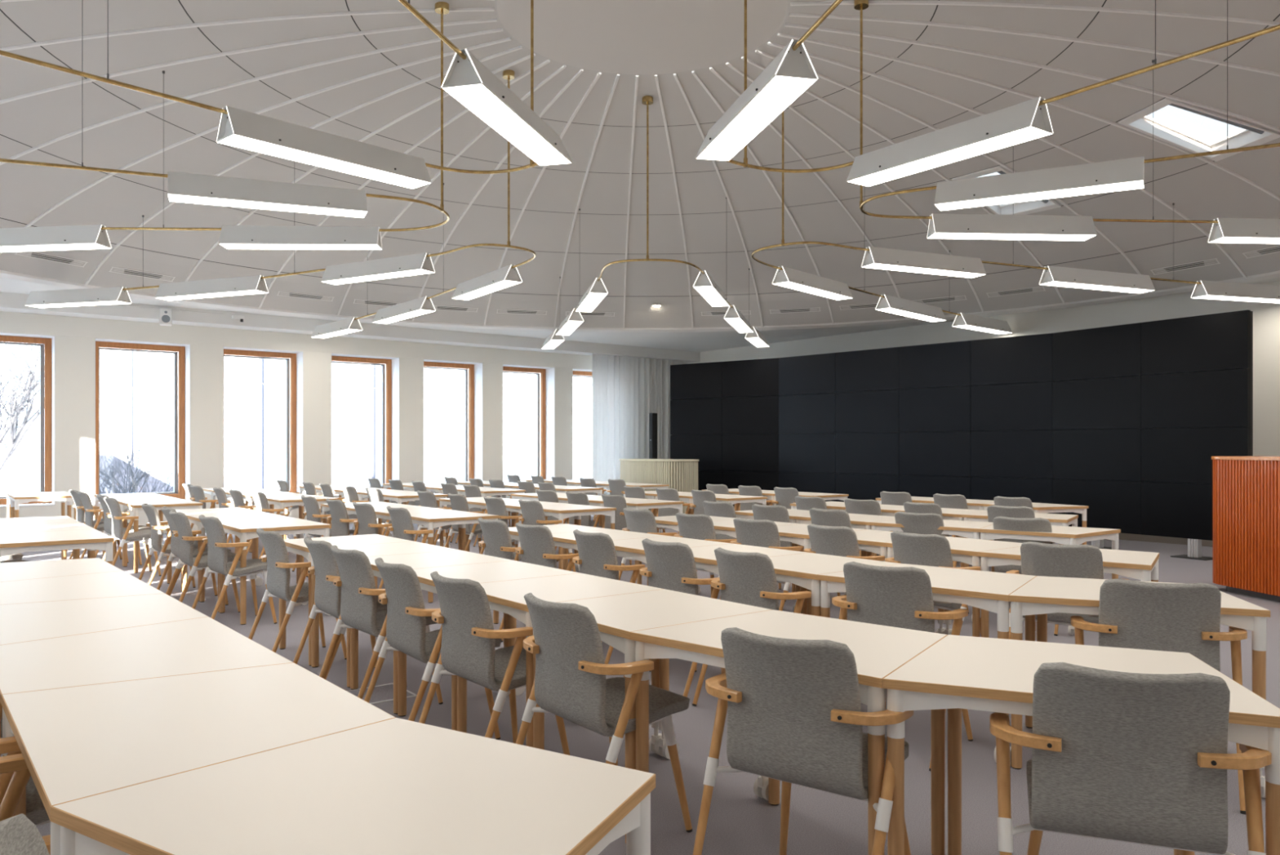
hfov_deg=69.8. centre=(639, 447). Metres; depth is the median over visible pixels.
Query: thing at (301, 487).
conference table
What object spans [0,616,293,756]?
conference table
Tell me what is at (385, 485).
conference table
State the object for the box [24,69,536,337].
chandelier
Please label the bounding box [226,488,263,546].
armchair
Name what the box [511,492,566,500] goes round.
conference table
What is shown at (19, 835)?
armchair
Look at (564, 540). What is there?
conference table
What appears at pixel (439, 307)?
ceiling vent
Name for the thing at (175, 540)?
armchair
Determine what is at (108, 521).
armchair
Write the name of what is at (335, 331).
diffuser
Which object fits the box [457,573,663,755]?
conference table
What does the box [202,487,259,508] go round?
conference table
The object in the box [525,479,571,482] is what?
conference table
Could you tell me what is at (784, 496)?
armchair
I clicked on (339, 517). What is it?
armchair
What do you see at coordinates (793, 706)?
armchair
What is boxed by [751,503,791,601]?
armchair
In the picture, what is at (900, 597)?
armchair
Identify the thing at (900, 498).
armchair
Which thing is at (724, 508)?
armchair
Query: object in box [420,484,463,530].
conference table
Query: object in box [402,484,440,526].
conference table
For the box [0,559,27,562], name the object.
armchair
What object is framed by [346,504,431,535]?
conference table
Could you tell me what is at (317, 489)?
conference table
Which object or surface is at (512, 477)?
armchair
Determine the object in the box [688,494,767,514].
conference table
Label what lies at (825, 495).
conference table
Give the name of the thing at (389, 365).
window
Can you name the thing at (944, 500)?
armchair
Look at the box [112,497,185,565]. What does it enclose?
conference table
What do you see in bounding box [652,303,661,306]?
recessed light
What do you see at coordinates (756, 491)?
armchair
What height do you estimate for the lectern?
1.268 m
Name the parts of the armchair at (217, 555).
leg, armrest, backrest, leg, armrest, seat frame, seat, leg, leg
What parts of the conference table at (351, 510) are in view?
rail frame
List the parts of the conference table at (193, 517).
leg, rail frame, leg, leg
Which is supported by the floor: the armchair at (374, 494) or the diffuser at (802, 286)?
the armchair at (374, 494)
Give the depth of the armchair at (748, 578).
4.57 m
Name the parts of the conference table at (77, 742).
leg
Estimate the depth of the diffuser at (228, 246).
8.72 m
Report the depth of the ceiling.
10.41 m
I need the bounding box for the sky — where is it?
[99,346,592,491]
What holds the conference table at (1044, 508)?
on the floor
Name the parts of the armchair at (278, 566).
leg, armrest, backrest, seat frame, leg, armrest, seat, leg, leg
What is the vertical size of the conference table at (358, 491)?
0.730 m
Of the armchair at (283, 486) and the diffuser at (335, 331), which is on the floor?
the armchair at (283, 486)
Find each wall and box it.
[0,331,591,525]
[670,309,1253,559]
[686,280,1279,455]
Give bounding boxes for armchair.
[0,552,22,560]
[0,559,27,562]
[0,702,50,825]
[0,717,2,754]
[0,752,50,854]
[0,813,49,854]
[66,488,111,559]
[71,491,128,562]
[95,493,151,568]
[102,496,164,576]
[138,502,208,587]
[156,506,231,595]
[165,510,239,612]
[182,483,207,528]
[190,484,233,542]
[191,514,276,623]
[213,487,248,542]
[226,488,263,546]
[246,491,296,558]
[248,527,346,659]
[276,479,305,515]
[292,494,354,577]
[293,536,386,679]
[302,481,323,519]
[319,483,358,533]
[319,545,443,704]
[325,497,382,578]
[341,485,368,519]
[352,501,391,536]
[364,557,502,739]
[365,487,391,535]
[368,477,391,502]
[378,506,433,588]
[382,479,414,529]
[411,480,448,536]
[414,490,452,547]
[418,571,569,755]
[434,482,481,542]
[444,476,457,484]
[444,493,484,553]
[455,484,486,546]
[469,478,484,524]
[477,517,520,629]
[480,496,522,560]
[488,479,521,527]
[501,522,578,641]
[506,474,520,515]
[514,498,576,572]
[515,592,692,831]
[517,480,535,514]
[530,475,544,493]
[536,488,567,550]
[537,481,555,492]
[551,475,567,485]
[556,491,601,561]
[572,528,644,663]
[579,477,606,521]
[601,493,631,571]
[607,479,626,496]
[618,507,677,580]
[623,485,665,532]
[623,537,719,697]
[655,487,693,533]
[673,511,737,595]
[689,488,716,514]
[692,546,811,706]
[693,626,913,854]
[696,500,736,571]
[706,483,737,511]
[729,517,803,610]
[737,484,773,511]
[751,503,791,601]
[772,486,799,508]
[795,495,826,510]
[803,523,884,619]
[808,507,878,595]
[831,560,973,770]
[844,497,893,531]
[880,490,911,505]
[884,530,981,635]
[894,511,968,613]
[903,501,964,567]
[933,493,968,537]
[986,504,1035,522]
[989,662,1271,854]
[991,515,1062,635]
[993,495,1032,508]
[1005,541,1128,639]
[1070,577,1247,813]
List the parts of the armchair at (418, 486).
backrest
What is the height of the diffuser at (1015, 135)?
0.012 m
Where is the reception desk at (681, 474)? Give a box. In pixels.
[619,458,698,513]
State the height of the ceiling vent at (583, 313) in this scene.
0.065 m
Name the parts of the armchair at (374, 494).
backrest, leg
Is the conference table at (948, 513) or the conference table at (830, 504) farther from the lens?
the conference table at (830, 504)
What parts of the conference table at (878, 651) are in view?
leg, rail frame, leg, leg, leg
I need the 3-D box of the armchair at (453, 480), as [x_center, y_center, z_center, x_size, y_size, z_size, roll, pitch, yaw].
[-3.196,0.934,16.255,0.569,0.839,0.616,0,0,-38]
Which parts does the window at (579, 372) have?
frame, sash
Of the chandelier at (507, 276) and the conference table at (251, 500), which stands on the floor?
the conference table at (251, 500)
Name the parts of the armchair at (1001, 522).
backrest, leg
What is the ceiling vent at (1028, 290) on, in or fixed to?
in the ceiling
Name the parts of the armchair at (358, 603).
leg, armrest, seat frame, backrest, leg, armrest, seat, leg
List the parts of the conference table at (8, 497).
leg, leg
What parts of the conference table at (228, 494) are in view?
leg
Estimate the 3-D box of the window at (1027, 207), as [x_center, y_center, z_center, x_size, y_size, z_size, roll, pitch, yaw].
[4.670,-3.311,11.772,1.262,0.434,0.832,0,0,-36]
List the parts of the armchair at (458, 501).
leg, backrest, seat frame, leg, armrest, seat, leg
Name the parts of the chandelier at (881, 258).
plate, stem, curved rod, rod, plate, plate, rod, plate, rod, plate, rod, plate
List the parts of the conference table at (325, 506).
leg, rail frame, leg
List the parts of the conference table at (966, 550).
rail frame, leg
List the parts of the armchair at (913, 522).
backrest, leg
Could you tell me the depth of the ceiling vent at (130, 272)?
12.65 m
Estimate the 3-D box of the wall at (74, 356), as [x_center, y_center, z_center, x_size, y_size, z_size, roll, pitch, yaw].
[-5.981,-0.575,15.898,18.150,4.050,0.420,0,0,-38]
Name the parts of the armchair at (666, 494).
backrest, leg, armrest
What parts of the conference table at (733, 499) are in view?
rail frame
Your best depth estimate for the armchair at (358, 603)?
4.68 m
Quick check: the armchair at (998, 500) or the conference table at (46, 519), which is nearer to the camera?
the conference table at (46, 519)
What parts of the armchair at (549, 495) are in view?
backrest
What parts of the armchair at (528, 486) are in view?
backrest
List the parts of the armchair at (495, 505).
backrest, armrest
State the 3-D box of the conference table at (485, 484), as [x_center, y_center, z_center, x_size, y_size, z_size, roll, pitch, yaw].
[-2.482,0.985,16.011,0.722,0.730,0.780,0,0,-38]
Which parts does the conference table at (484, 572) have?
leg, rail frame, leg, leg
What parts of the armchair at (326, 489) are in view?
backrest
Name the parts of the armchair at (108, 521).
backrest, seat, leg, leg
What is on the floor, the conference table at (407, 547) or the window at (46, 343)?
the conference table at (407, 547)
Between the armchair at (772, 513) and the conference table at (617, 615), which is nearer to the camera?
the conference table at (617, 615)
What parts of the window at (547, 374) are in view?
sash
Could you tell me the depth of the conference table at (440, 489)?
14.09 m
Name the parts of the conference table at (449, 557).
leg, rail frame, leg, leg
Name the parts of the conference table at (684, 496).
leg, rail frame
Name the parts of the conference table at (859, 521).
rail frame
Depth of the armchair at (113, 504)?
9.48 m
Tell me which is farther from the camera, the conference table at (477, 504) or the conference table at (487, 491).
the conference table at (487, 491)
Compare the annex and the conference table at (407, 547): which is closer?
the conference table at (407, 547)
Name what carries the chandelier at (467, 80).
hanging from the ceiling
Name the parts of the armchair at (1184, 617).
leg, armrest, backrest, armrest, leg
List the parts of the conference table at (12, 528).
leg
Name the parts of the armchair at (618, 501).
backrest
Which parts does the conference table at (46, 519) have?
leg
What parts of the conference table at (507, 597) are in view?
leg, rail frame, leg, leg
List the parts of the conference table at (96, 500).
leg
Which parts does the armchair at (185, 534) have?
leg, backrest, armrest, leg, armrest, seat frame, seat, leg, leg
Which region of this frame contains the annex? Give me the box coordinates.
[99,454,177,493]
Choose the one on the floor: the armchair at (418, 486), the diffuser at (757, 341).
the armchair at (418, 486)
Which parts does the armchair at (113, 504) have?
backrest, armrest, leg, armrest, seat frame, seat, leg, leg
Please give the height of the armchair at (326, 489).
0.839 m
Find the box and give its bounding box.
[346,682,417,703]
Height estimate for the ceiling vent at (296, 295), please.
0.065 m
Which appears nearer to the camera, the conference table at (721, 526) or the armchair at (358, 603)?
the armchair at (358, 603)
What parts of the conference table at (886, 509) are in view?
rail frame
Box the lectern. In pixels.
[1211,455,1279,601]
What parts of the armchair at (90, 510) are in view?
backrest, armrest, leg, armrest, seat, leg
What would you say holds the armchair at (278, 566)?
on the floor
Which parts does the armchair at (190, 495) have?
backrest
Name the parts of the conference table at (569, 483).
rail frame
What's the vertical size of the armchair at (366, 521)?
0.839 m
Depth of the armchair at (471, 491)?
12.69 m
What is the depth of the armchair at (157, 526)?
8.32 m
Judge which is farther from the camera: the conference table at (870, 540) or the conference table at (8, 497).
the conference table at (8, 497)
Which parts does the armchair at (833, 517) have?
backrest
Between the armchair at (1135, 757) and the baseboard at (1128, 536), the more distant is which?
the baseboard at (1128, 536)
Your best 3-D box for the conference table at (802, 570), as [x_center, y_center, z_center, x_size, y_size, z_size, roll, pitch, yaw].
[0.948,0.985,4.961,0.722,0.730,0.662,0,0,-38]
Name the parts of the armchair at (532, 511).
backrest, armrest, leg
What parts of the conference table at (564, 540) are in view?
rail frame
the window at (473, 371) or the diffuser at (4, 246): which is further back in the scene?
the window at (473, 371)
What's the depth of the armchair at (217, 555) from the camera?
6.90 m
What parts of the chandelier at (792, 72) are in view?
stem, curved rod, plate, rod, plate, rod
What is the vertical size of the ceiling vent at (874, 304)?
0.065 m
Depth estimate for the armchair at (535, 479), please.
16.83 m
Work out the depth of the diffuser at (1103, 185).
6.94 m
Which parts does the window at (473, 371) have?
sash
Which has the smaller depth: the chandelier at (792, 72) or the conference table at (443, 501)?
the chandelier at (792, 72)
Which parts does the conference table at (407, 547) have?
leg, leg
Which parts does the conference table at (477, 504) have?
leg, rail frame, leg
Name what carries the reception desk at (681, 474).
on the floor
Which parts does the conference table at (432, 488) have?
rail frame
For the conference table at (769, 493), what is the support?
on the floor
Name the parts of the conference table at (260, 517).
leg, leg, leg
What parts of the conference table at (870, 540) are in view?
rail frame, leg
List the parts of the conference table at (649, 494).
rail frame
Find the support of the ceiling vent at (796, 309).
in the ceiling
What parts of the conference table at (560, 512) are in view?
leg, rail frame, leg, leg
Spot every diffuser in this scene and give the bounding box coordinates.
[0,242,111,252]
[26,300,131,307]
[155,288,268,300]
[168,193,367,217]
[217,133,431,188]
[219,243,382,249]
[311,328,362,337]
[321,267,434,284]
[373,308,435,324]
[442,81,571,165]
[452,279,521,300]
[542,338,564,348]
[555,320,583,335]
[575,291,607,311]
[693,284,728,306]
[696,73,817,160]
[724,316,753,333]
[745,337,768,346]
[772,280,852,300]
[847,124,1052,186]
[862,262,984,277]
[875,306,945,321]
[927,231,1096,240]
[934,179,1143,210]
[952,324,1012,333]
[1039,280,1155,293]
[1191,293,1279,303]
[1208,235,1279,244]
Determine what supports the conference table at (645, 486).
on the floor
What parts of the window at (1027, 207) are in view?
pane, sash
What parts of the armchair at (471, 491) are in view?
backrest, leg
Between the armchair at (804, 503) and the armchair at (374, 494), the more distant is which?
the armchair at (374, 494)
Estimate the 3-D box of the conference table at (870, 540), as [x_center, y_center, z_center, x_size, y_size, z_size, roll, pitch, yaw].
[1.679,0.985,6.471,0.722,0.730,0.677,0,0,-38]
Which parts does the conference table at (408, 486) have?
rail frame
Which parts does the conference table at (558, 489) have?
rail frame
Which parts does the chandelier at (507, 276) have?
plate, rod, plate, rod, plate, rod, plate, plate, rod, curved rod, stem, plate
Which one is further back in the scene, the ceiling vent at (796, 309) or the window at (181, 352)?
the ceiling vent at (796, 309)
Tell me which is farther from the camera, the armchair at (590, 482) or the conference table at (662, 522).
the armchair at (590, 482)
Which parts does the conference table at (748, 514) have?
rail frame, leg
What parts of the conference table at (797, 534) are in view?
rail frame, leg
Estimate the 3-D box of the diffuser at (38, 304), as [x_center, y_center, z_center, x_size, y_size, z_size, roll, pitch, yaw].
[-7.222,-1.842,11.790,1.446,0.012,0.224,0,0,15]
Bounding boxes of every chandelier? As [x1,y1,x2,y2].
[0,0,572,188]
[0,1,449,252]
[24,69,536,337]
[541,95,768,348]
[695,0,1279,186]
[751,111,1279,333]
[853,0,1279,244]
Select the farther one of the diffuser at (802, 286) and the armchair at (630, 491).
the armchair at (630, 491)
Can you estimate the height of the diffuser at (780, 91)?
0.012 m
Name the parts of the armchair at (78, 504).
backrest, seat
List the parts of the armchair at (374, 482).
backrest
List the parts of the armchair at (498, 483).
backrest, leg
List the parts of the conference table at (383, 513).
rail frame, leg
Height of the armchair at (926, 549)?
0.839 m
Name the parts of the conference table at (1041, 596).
leg, leg, rail frame, leg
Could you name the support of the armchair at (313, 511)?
on the floor
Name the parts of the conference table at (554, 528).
leg, rail frame, leg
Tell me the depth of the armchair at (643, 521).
7.70 m
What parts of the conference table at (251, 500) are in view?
leg, leg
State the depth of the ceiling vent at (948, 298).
14.86 m
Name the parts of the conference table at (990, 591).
leg, rail frame, leg, leg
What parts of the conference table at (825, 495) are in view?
rail frame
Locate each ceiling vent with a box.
[14,251,88,266]
[108,266,176,281]
[276,290,334,301]
[352,298,400,306]
[433,305,478,311]
[496,309,546,315]
[564,311,614,315]
[701,310,751,315]
[768,306,820,313]
[839,302,877,310]
[911,295,966,303]
[986,285,1045,297]
[1150,257,1220,275]
[1241,244,1279,258]
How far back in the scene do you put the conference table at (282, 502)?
10.98 m
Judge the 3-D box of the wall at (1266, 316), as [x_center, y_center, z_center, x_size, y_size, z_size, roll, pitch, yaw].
[7.000,-0.575,13.781,0.300,4.050,19.500,0,0,-38]
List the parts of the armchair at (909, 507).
backrest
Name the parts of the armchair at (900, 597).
leg, armrest, backrest, armrest, leg, leg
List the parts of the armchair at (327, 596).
leg, armrest, seat frame, backrest, armrest, leg, leg, seat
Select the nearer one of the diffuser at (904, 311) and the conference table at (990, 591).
the conference table at (990, 591)
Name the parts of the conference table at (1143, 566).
leg, rail frame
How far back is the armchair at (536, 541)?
6.14 m
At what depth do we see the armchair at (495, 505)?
9.52 m
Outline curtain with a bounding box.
[591,353,682,495]
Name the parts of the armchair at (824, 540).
armrest, backrest, armrest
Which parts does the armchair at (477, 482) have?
backrest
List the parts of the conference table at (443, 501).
leg, rail frame, leg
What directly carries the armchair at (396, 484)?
on the floor
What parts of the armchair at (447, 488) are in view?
backrest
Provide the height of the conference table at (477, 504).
0.730 m
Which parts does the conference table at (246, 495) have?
leg, leg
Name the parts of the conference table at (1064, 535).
rail frame, leg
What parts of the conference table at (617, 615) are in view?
leg, rail frame, leg, leg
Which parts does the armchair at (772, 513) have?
backrest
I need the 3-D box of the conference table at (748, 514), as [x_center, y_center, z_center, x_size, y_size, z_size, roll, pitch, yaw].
[1.424,0.985,8.835,0.722,0.730,0.840,0,0,-38]
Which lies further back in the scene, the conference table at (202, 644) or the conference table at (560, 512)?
the conference table at (560, 512)
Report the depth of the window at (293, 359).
15.99 m
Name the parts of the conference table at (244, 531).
leg, leg, rail frame, leg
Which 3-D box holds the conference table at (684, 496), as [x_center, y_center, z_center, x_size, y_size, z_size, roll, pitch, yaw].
[0.695,0.985,12.205,0.722,0.730,0.717,0,0,-38]
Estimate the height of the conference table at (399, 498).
0.730 m
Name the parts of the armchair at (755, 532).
armrest, backrest, armrest, leg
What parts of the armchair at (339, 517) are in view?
backrest, armrest, leg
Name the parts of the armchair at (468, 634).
leg, armrest, backrest, seat frame, armrest, leg, seat, leg, leg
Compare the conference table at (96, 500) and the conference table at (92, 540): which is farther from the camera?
the conference table at (96, 500)
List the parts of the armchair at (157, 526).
leg, backrest, armrest, leg, armrest, seat frame, seat, leg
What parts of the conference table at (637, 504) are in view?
leg, rail frame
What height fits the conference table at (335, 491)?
0.730 m
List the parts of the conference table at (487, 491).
rail frame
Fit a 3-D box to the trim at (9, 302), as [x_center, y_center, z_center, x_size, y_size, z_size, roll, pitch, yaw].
[-5.704,-2.060,15.543,17.550,0.220,0.480,0,0,-38]
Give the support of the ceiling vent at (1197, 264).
in the ceiling
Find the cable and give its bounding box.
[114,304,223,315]
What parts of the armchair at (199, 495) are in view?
backrest, armrest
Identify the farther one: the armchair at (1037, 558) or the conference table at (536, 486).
the conference table at (536, 486)
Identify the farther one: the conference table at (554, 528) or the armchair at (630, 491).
the armchair at (630, 491)
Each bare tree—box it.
[0,342,39,470]
[5,424,173,495]
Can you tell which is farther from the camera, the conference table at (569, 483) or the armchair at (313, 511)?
the conference table at (569, 483)
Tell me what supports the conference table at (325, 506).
on the floor
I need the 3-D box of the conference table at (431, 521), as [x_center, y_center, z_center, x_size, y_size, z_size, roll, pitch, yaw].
[-1.755,0.985,8.454,0.722,0.730,0.695,0,0,-38]
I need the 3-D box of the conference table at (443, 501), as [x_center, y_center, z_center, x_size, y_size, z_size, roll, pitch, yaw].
[-1.956,0.985,11.114,0.722,0.730,0.685,0,0,-38]
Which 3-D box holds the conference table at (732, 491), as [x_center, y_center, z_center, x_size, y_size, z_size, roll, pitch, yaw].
[1.410,0.985,13.401,0.722,0.730,0.727,0,0,-38]
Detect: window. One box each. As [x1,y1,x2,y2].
[0,332,54,506]
[94,337,190,503]
[222,346,302,499]
[331,353,399,495]
[423,359,482,491]
[502,364,555,479]
[572,368,591,479]
[951,165,1061,214]
[1118,97,1279,161]
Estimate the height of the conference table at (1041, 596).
0.730 m
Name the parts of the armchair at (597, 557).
armrest, backrest, leg, armrest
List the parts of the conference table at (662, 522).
leg, rail frame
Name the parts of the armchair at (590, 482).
backrest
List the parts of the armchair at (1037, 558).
leg, armrest, seat frame, backrest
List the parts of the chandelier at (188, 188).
rod, plate, rod, curved rod, stem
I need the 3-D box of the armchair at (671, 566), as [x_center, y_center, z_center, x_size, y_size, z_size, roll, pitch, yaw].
[0.284,0.934,5.223,0.569,0.839,0.616,0,0,-38]
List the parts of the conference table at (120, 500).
leg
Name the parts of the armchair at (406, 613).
leg, armrest, backrest, seat frame, armrest, leg, seat, leg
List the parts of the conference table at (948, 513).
rail frame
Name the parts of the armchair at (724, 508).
backrest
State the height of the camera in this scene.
0.095 m
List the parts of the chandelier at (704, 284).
plate, plate, plate, stem, curved rod, plate, plate, plate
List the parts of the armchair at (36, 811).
leg, armrest, leg, seat, seat frame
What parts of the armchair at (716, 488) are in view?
backrest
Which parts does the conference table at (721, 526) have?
rail frame, leg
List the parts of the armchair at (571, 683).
leg, armrest, backrest, seat frame, leg, armrest, leg, seat, leg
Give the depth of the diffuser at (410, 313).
13.09 m
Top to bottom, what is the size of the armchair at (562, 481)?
0.839 m
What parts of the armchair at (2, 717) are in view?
seat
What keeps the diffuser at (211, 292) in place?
attached to the chandelier at (507, 276)
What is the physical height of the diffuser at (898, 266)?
0.012 m
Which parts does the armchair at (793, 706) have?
leg, armrest, leg, backrest, seat frame, armrest, seat, leg, leg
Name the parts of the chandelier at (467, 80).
rod, plate, rod, plate, curved rod, stem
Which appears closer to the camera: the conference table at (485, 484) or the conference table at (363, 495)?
the conference table at (363, 495)
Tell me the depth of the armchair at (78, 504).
11.11 m
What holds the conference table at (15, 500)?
on the floor
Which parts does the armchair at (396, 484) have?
backrest, seat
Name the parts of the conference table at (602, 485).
rail frame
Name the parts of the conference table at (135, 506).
leg, leg, rail frame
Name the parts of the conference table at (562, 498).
rail frame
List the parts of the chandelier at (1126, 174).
stem, curved rod, rod, rod, plate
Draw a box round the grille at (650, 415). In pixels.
[648,413,652,458]
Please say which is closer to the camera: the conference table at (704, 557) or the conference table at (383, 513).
the conference table at (704, 557)
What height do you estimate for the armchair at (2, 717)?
0.839 m
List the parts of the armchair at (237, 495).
leg, backrest, armrest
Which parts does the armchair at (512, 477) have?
backrest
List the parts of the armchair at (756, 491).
backrest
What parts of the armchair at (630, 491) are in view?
backrest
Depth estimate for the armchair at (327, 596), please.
5.15 m
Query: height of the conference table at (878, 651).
0.730 m
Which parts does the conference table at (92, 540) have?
rail frame, leg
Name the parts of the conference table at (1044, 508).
rail frame, leg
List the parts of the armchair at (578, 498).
backrest, seat, leg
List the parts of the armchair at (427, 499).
backrest, seat frame, leg, seat, leg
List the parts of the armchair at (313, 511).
backrest, leg, armrest, seat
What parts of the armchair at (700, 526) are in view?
armrest, backrest, seat frame, leg, armrest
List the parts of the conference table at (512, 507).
rail frame, leg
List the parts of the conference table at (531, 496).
rail frame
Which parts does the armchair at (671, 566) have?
armrest, backrest, armrest, leg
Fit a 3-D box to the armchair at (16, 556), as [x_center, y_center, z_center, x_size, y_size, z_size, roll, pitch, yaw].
[-5.488,0.934,7.641,0.569,0.839,0.616,0,0,-38]
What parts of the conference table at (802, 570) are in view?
rail frame, leg, leg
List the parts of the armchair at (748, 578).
leg, armrest, backrest, armrest, leg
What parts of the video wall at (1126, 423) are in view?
display panel, display panel, display panel, display panel, backing frame, display panel, display panel, display panel, display panel, display panel, display panel, display panel, display panel, display panel, display panel, display panel, display panel, backing frame, display panel, display panel, display panel, display panel, display panel, display panel, display panel, display panel, display panel, display panel, display panel, display panel, plate, backing frame, display panel, plate, display panel, display panel, display panel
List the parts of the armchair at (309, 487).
backrest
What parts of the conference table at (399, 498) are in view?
rail frame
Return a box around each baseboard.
[101,511,520,536]
[1118,532,1213,546]
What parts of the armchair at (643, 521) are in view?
leg, seat frame, backrest, armrest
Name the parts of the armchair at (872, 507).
backrest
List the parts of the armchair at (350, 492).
backrest, armrest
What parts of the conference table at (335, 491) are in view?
rail frame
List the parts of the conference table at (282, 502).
rail frame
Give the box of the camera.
[231,315,244,321]
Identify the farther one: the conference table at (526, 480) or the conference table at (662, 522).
the conference table at (526, 480)
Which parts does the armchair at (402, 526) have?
leg, armrest, backrest, armrest, leg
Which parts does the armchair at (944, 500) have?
backrest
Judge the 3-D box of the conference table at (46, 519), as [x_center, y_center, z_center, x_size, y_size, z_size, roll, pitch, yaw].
[-5.209,0.985,7.815,0.722,0.730,0.880,0,0,-38]
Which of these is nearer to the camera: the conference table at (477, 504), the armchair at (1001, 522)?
the armchair at (1001, 522)
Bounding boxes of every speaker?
[159,307,172,325]
[648,413,657,458]
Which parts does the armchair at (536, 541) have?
armrest, backrest, armrest, leg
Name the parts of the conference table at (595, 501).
rail frame, leg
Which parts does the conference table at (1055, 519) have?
rail frame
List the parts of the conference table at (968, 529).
rail frame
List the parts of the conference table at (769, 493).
rail frame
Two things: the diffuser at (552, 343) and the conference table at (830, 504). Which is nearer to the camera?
the conference table at (830, 504)
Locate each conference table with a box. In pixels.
[0,515,79,559]
[0,521,94,559]
[0,528,114,564]
[0,557,122,582]
[0,570,164,604]
[0,593,207,644]
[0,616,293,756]
[1,662,395,854]
[6,491,69,517]
[9,493,81,551]
[50,717,655,854]
[93,493,163,546]
[102,494,172,554]
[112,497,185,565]
[122,499,203,573]
[166,506,257,591]
[182,511,277,600]
[198,514,301,612]
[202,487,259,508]
[211,488,273,512]
[219,519,330,624]
[225,490,286,541]
[239,492,300,551]
[248,493,319,555]
[265,496,338,554]
[279,533,413,666]
[298,484,354,529]
[309,541,457,687]
[315,485,368,531]
[320,501,404,534]
[329,487,386,535]
[342,488,404,536]
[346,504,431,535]
[350,549,511,714]
[360,490,423,539]
[374,507,461,550]
[382,482,438,493]
[382,493,450,547]
[397,560,579,730]
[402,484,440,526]
[409,511,499,602]
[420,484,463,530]
[438,486,498,535]
[438,496,515,559]
[457,480,488,485]
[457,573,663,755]
[459,488,525,540]
[465,498,542,559]
[468,481,517,524]
[489,483,538,496]
[493,523,610,623]
[504,501,577,571]
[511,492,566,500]
[513,484,574,492]
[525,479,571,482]
[533,588,780,843]
[537,485,603,495]
[542,504,616,571]
[544,480,595,519]
[551,528,666,550]
[556,494,601,553]
[566,480,608,519]
[567,497,641,549]
[590,482,637,520]
[600,498,684,564]
[613,535,733,671]
[622,490,685,533]
[626,483,669,488]
[630,609,947,854]
[636,515,736,593]
[654,492,728,533]
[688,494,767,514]
[689,543,808,673]
[702,488,768,511]
[712,518,802,610]
[734,508,809,591]
[735,489,804,511]
[768,552,901,616]
[773,492,848,505]
[777,524,868,555]
[790,501,881,555]
[794,512,895,529]
[807,529,945,633]
[817,563,1036,765]
[840,503,904,555]
[869,519,995,620]
[875,496,958,537]
[882,634,1279,854]
[884,536,1035,639]
[897,507,987,567]
[926,498,994,538]
[962,512,1078,567]
[977,546,1159,640]
[979,524,1120,635]
[982,502,1088,544]
[1008,575,1270,797]
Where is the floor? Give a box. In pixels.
[0,514,1279,854]
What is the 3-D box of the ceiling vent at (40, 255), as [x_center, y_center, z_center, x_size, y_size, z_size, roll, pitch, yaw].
[-7.420,-2.388,11.585,0.088,0.065,0.890,0,0,24]
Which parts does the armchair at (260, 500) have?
leg, backrest, leg, armrest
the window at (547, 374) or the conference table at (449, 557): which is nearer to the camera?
the conference table at (449, 557)
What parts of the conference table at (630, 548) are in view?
rail frame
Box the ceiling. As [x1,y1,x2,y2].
[0,0,1279,351]
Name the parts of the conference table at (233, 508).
leg, leg, leg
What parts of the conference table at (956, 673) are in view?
leg, leg, rail frame, leg, leg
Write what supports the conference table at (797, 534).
on the floor
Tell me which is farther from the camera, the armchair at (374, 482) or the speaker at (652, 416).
the speaker at (652, 416)
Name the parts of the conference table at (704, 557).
rail frame, leg, leg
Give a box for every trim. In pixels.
[0,270,1279,332]
[0,292,700,362]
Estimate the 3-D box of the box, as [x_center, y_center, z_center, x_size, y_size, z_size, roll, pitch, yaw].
[-1.440,1.348,5.019,0.332,0.004,0.332,0,0,-38]
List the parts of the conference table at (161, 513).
leg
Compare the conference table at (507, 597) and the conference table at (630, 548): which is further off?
the conference table at (630, 548)
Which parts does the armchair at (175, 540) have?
leg, backrest, leg, armrest, seat, leg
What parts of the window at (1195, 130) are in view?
pane, sash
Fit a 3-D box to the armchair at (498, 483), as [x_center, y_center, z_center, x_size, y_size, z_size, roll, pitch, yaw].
[-2.196,0.934,14.976,0.569,0.839,0.616,0,0,-40]
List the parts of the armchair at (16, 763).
armrest, leg, armrest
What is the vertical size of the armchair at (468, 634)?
0.839 m
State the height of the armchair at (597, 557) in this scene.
0.839 m
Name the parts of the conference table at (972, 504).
rail frame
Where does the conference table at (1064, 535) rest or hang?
on the floor
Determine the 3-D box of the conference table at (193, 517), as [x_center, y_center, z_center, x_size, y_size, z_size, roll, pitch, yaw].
[-3.796,0.985,8.532,0.722,0.730,0.690,0,0,-38]
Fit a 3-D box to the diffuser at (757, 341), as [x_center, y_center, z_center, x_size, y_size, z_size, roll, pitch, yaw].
[2.061,-1.842,16.069,0.224,0.012,1.446,0,0,15]
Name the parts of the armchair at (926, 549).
armrest, backrest, seat frame, armrest, seat, leg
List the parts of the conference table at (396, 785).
rail frame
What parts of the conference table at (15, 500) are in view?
leg, leg, rail frame, leg, leg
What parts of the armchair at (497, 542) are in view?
armrest, backrest, leg, armrest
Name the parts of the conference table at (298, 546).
leg, rail frame, leg, leg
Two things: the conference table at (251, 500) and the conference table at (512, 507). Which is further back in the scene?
the conference table at (251, 500)
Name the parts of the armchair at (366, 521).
backrest, armrest, leg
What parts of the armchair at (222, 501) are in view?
backrest, armrest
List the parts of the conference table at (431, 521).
leg, rail frame, leg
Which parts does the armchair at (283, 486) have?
backrest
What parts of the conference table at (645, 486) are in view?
rail frame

